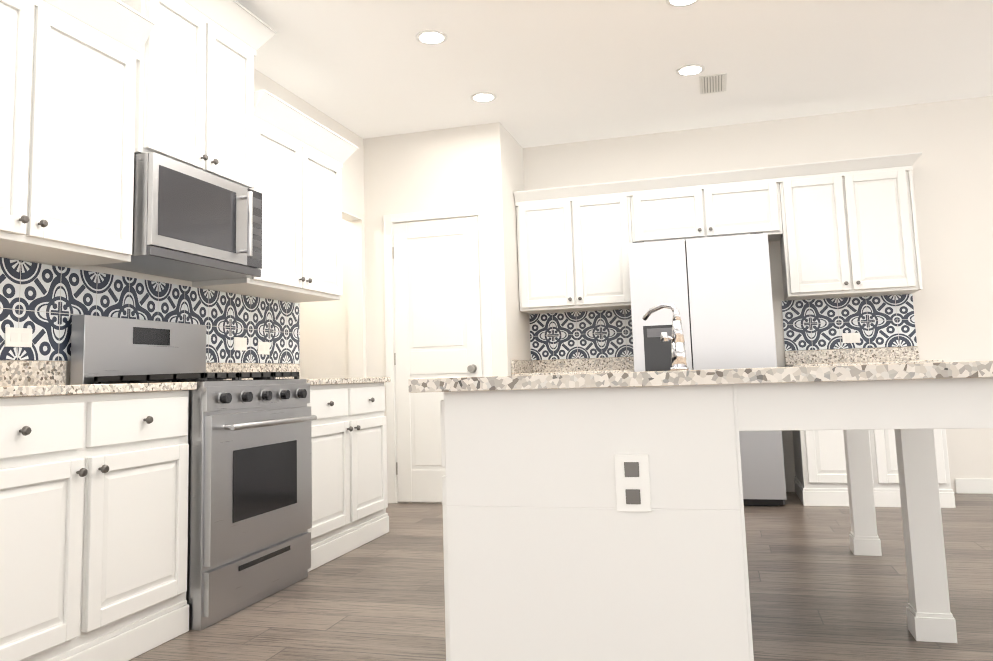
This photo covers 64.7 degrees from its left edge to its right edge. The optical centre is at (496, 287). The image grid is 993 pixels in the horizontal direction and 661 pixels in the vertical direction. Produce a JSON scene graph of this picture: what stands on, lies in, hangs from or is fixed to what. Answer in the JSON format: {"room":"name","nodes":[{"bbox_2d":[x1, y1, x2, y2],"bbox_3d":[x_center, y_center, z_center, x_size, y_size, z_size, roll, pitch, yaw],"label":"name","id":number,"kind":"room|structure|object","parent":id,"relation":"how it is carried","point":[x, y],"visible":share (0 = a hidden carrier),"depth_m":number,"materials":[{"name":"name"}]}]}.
{"room":"kitchen","nodes":[
{"label":"kitchen","id":0,"kind":"room"},
{"bbox_2d":[2,68,366,384],"bbox_3d":[-1.842,-0.070,3.185,0.162,2.770,5.820,-4,-7,16],"label":"wall","id":1,"kind":"structure","parent":0,"point":[352,183],"depth_m":5.89,"materials":[{"name":"paint"}]},
{"bbox_2d":[0,0,139,266],"bbox_3d":[-1.758,-0.629,2.740,0.345,0.975,1.023,-4,-7,16],"label":"upper cabinet","id":2,"kind":"object","parent":1,"relation":"attached to","point":[96,96],"depth_m":2.85,"materials":[{"name":"white wood"}]},
{"bbox_2d":[0,257,299,363],"bbox_3d":[-1.651,0.147,3.581,0.008,0.381,2.915,-4,-7,16],"label":"tile backsplash","id":3,"kind":"structure","parent":1,"relation":"attached to","point":[45,303],"depth_m":3.54,"materials":[{"name":"tile"}]},
{"bbox_2d":[5,327,31,346],"bbox_3d":[-1.808,0.189,2.970,0.008,0.072,0.116,-4,-7,16],"label":"electrical outlet","id":4,"kind":"object","parent":3,"relation":"attached to","point":[18,337],"depth_m":2.96,"materials":[{"name":"white plastic"}]},
{"bbox_2d":[234,337,246,350],"bbox_3d":[-1.419,0.311,4.345,0.008,0.072,0.116,-4,-7,16],"label":"electrical outlet","id":5,"kind":"object","parent":3,"relation":"attached to","point":[240,343],"depth_m":4.34,"materials":[{"name":"white plastic"}]},
{"bbox_2d":[258,342,269,354],"bbox_3d":[-1.355,0.352,4.566,0.008,0.072,0.116,-4,-7,16],"label":"electrical outlet","id":6,"kind":"object","parent":3,"relation":"attached to","point":[263,347],"depth_m":4.57,"materials":[{"name":"white plastic"}]},
{"bbox_2d":[0,360,299,383],"bbox_3d":[-1.640,0.386,3.543,0.020,0.099,2.905,-4,-7,16],"label":"backsplash","id":7,"kind":"structure","parent":1,"relation":"attached to","point":[11,372],"depth_m":3.09,"materials":[{"name":"beige stone"}]},
{"bbox_2d":[108,0,259,192],"bbox_3d":[-1.510,-0.929,3.655,0.370,0.860,0.800,-4,-7,16],"label":"upper cabinet","id":8,"kind":"object","parent":1,"relation":"attached to","point":[200,104],"depth_m":3.56,"materials":[{"name":"white wood"}]},
{"bbox_2d":[96,152,261,281],"bbox_3d":[-1.436,-0.292,3.568,0.454,0.420,0.788,-4,-7,16],"label":"microwave","id":9,"kind":"object","parent":8,"relation":"attached to","point":[191,223],"visible":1,"depth_m":3.42,"materials":[{"name":"silver metal"}]},
{"bbox_2d":[192,96,347,302],"bbox_3d":[-1.263,-0.449,4.481,0.345,0.975,1.007,-4,-7,16],"label":"upper cabinet","id":10,"kind":"object","parent":1,"relation":"attached to","point":[301,165],"depth_m":4.39,"materials":[{"name":"white wood"}]},
{"bbox_2d":[300,122,529,503],"bbox_3d":[-1.050,0.267,6.401,2.560,2.770,0.834,-4,-7,16],"label":"wall","id":11,"kind":"structure","parent":0,"point":[464,167],"depth_m":5.95,"materials":[{"name":"paint"}]},
{"bbox_2d":[383,206,492,502],"bbox_3d":[-0.440,0.485,5.721,0.824,2.147,0.088,-4,-7,16],"label":"pantry door","id":12,"kind":"structure","parent":11,"relation":"in","point":[437,299],"depth_m":5.77,"materials":[{"name":"white wood"}]},
{"bbox_2d":[511,360,534,373],"bbox_3d":[0.199,0.602,5.977,0.021,0.099,0.615,-4,-7,16],"label":"backsplash","id":13,"kind":"structure","parent":11,"relation":"attached to","point":[517,366],"depth_m":5.91,"materials":[{"name":"beige stone"}]},
{"bbox_2d":[129,492,992,660],"bbox_3d":[1.697,1.020,1.038,10.620,0.100,9.454,-4,-7,16],"label":"floor","id":14,"kind":"structure","parent":0,"point":[819,590],"depth_m":3.13,"materials":[{"name":"brown wood"}]},
{"bbox_2d":[0,384,196,660],"bbox_3d":[-1.581,0.796,2.531,0.626,0.885,1.041,-4,-7,16],"label":"base cabinet","id":15,"kind":"object","parent":14,"relation":"on","point":[93,518],"depth_m":2.48,"materials":[{"name":"white wood"}]},
{"bbox_2d":[0,382,196,391],"bbox_3d":[-1.593,0.340,2.572,0.635,0.030,1.062,-4,-7,16],"label":"countertop","id":16,"kind":"structure","parent":15,"relation":"on","point":[3,387],"depth_m":2.55,"materials":[{"name":"beige stone"}]},
{"bbox_2d":[70,315,316,630],"bbox_3d":[-1.262,0.727,3.413,0.717,1.200,0.788,-4,-7,16],"label":"range","id":17,"kind":"object","parent":14,"relation":"on","point":[250,490],"visible":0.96,"depth_m":3.23,"materials":[{"name":"silver metal"}]},
{"bbox_2d":[307,380,390,571],"bbox_3d":[-1.081,0.978,4.288,0.626,0.885,1.015,-4,-7,16],"label":"base cabinet","id":18,"kind":"object","parent":14,"relation":"on","point":[349,430],"depth_m":4.17,"materials":[{"name":"white wood"}]},
{"bbox_2d":[306,377,390,382],"bbox_3d":[-1.088,0.525,4.348,0.635,0.030,1.037,-4,-7,16],"label":"countertop","id":19,"kind":"structure","parent":18,"relation":"on","point":[371,378],"depth_m":4.37,"materials":[{"name":"beige stone"}]},
{"bbox_2d":[511,370,633,375],"bbox_3d":[0.631,1.096,5.818,0.874,0.885,0.626,-4,-7,16],"label":"base cabinet","id":20,"kind":"object","parent":14,"relation":"on","point":[623,370],"depth_m":5.63,"materials":[{"name":"white wood"}]},
{"bbox_2d":[543,370,622,373],"bbox_3d":[0.618,0.641,5.864,0.882,0.030,0.635,-4,-7,16],"label":"countertop","id":21,"kind":"structure","parent":20,"relation":"on","point":[544,371],"depth_m":5.58,"materials":[{"name":"beige stone"}]},
{"bbox_2d":[628,232,786,505],"bbox_3d":[1.481,0.581,5.568,0.925,1.800,0.684,-4,-7,16],"label":"fridge","id":22,"kind":"object","parent":14,"relation":"on","point":[716,292],"visible":0.69,"depth_m":5.26,"materials":[{"name":"silver metal"}]},
{"bbox_2d":[440,377,992,660],"bbox_3d":[0.854,0.755,2.781,1.300,0.870,2.640,-4,-7,16],"label":"kitchen island","id":23,"kind":"object","parent":14,"relation":"on","point":[593,517],"depth_m":1.63,"materials":[{"name":"white wood"}]},
{"bbox_2d":[408,361,992,392],"bbox_3d":[0.837,0.308,2.830,1.395,0.030,2.664,-4,-7,16],"label":"island countertop","id":24,"kind":"structure","parent":23,"relation":"on","point":[964,370],"depth_m":1.57,"materials":[{"name":"beige stone"}]},
{"bbox_2d":[642,303,688,369],"bbox_3d":[0.697,0.203,3.262,0.186,0.283,0.209,-4,-7,16],"label":"faucet","id":25,"kind":"object","parent":24,"relation":"on","point":[678,350],"visible":1,"depth_m":3.19,"materials":[{"name":"silver metal"}]},
{"bbox_2d":[792,362,955,507],"bbox_3d":[2.483,0.980,5.303,0.858,0.885,0.626,-4,-7,16],"label":"base cabinet","id":26,"kind":"object","parent":14,"relation":"on","point":[820,479],"depth_m":5.04,"materials":[{"name":"white wood"}]},
{"bbox_2d":[787,358,942,366],"bbox_3d":[2.470,0.525,5.350,0.890,0.030,0.635,-4,-7,16],"label":"countertop","id":27,"kind":"structure","parent":26,"relation":"on","point":[793,364],"depth_m":5.12,"materials":[{"name":"beige stone"}]},
{"bbox_2d":[236,0,992,147],"bbox_3d":[1.607,-1.830,1.359,10.620,0.100,9.454,-4,-7,16],"label":"ceiling","id":28,"kind":"structure","parent":0,"point":[549,72],"depth_m":4.74,"materials":[{"name":"paint"}]},
{"bbox_2d":[416,30,446,44],"bbox_3d":[-0.358,-1.379,4.325,0.176,0.007,0.176,-4,-7,16],"label":"recessed light","id":29,"kind":"object","parent":28,"relation":"in","point":[431,37],"visible":1,"depth_m":4.31,"materials":[{"name":"white"}]},
{"bbox_2d":[470,92,496,101],"bbox_3d":[-0.087,-1.281,5.277,0.176,0.007,0.176,-4,-7,16],"label":"recessed light","id":30,"kind":"object","parent":28,"relation":"in","point":[483,97],"visible":1,"depth_m":5.27,"materials":[{"name":"white"}]},
{"bbox_2d":[666,0,698,6],"bbox_3d":[0.945,-1.461,3.963,0.176,0.007,0.176,-4,-7,16],"label":"recessed light","id":31,"kind":"object","parent":28,"relation":"in","point":[678,3],"visible":1,"depth_m":4.00,"materials":[{"name":"white"}]},
{"bbox_2d":[676,64,704,75],"bbox_3d":[1.216,-1.363,4.915,0.176,0.007,0.176,-4,-7,16],"label":"recessed light","id":32,"kind":"object","parent":28,"relation":"in","point":[690,70],"visible":1,"depth_m":4.91,"materials":[{"name":"white"}]},
{"bbox_2d":[699,73,726,93],"bbox_3d":[1.427,-1.339,5.166,0.170,0.010,0.330,-4,-7,16],"label":"ceiling vent","id":33,"kind":"object","parent":28,"relation":"in","point":[714,83],"visible":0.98,"depth_m":5.14,"materials":[{"name":"grey metal"}]},
{"bbox_2d":[523,96,992,492],"bbox_3d":[4.154,-0.019,5.323,8.060,2.770,0.120,-4,-7,16],"label":"wall","id":34,"kind":"structure","parent":0,"point":[952,165],"depth_m":5.66,"materials":[{"name":"paint"}]},
{"bbox_2d":[513,180,632,313],"bbox_3d":[0.629,-0.284,6.107,0.883,0.912,0.346,-4,-7,16],"label":"upper cabinet","id":35,"kind":"object","parent":34,"relation":"attached to","point":[572,243],"depth_m":5.94,"materials":[{"name":"white wood"}]},
{"bbox_2d":[629,168,784,243],"bbox_3d":[1.557,-0.566,5.873,1.058,0.462,0.346,-4,-7,16],"label":"upper cabinet","id":36,"kind":"object","parent":34,"relation":"attached to","point":[713,204],"depth_m":5.70,"materials":[{"name":"white wood"}]},
{"bbox_2d":[529,294,916,359],"bbox_3d":[1.620,0.314,5.941,2.804,0.371,0.008,-4,-7,16],"label":"tile backsplash","id":37,"kind":"structure","parent":34,"relation":"attached to","point":[873,321],"depth_m":5.76,"materials":[{"name":"tile"}]},
{"bbox_2d":[842,333,859,342],"bbox_3d":[2.560,0.363,5.658,0.116,0.072,0.008,-4,-7,16],"label":"electrical outlet","id":38,"kind":"object","parent":37,"relation":"attached to","point":[850,337],"visible":1,"depth_m":5.66,"materials":[{"name":"white plastic"}]},
{"bbox_2d":[535,346,918,373],"bbox_3d":[1.627,0.549,5.908,2.812,0.099,0.020,-4,-7,16],"label":"backsplash","id":39,"kind":"structure","parent":34,"relation":"attached to","point":[889,354],"depth_m":5.72,"materials":[{"name":"beige stone"}]},
{"bbox_2d":[777,153,922,299],"bbox_3d":[2.486,-0.401,5.591,0.855,0.912,0.346,-4,-7,16],"label":"upper cabinet","id":40,"kind":"object","parent":34,"relation":"attached to","point":[842,228],"depth_m":5.43,"materials":[{"name":"white wood"}]},
{"bbox_2d":[955,479,992,493],"bbox_3d":[5.606,1.210,4.712,5.090,0.100,0.013,-4,-7,16],"label":"baseboard","id":41,"kind":"structure","parent":34,"relation":"attached to","point":[974,486],"depth_m":5.35,"materials":[{"name":"white wood"}]}
]}

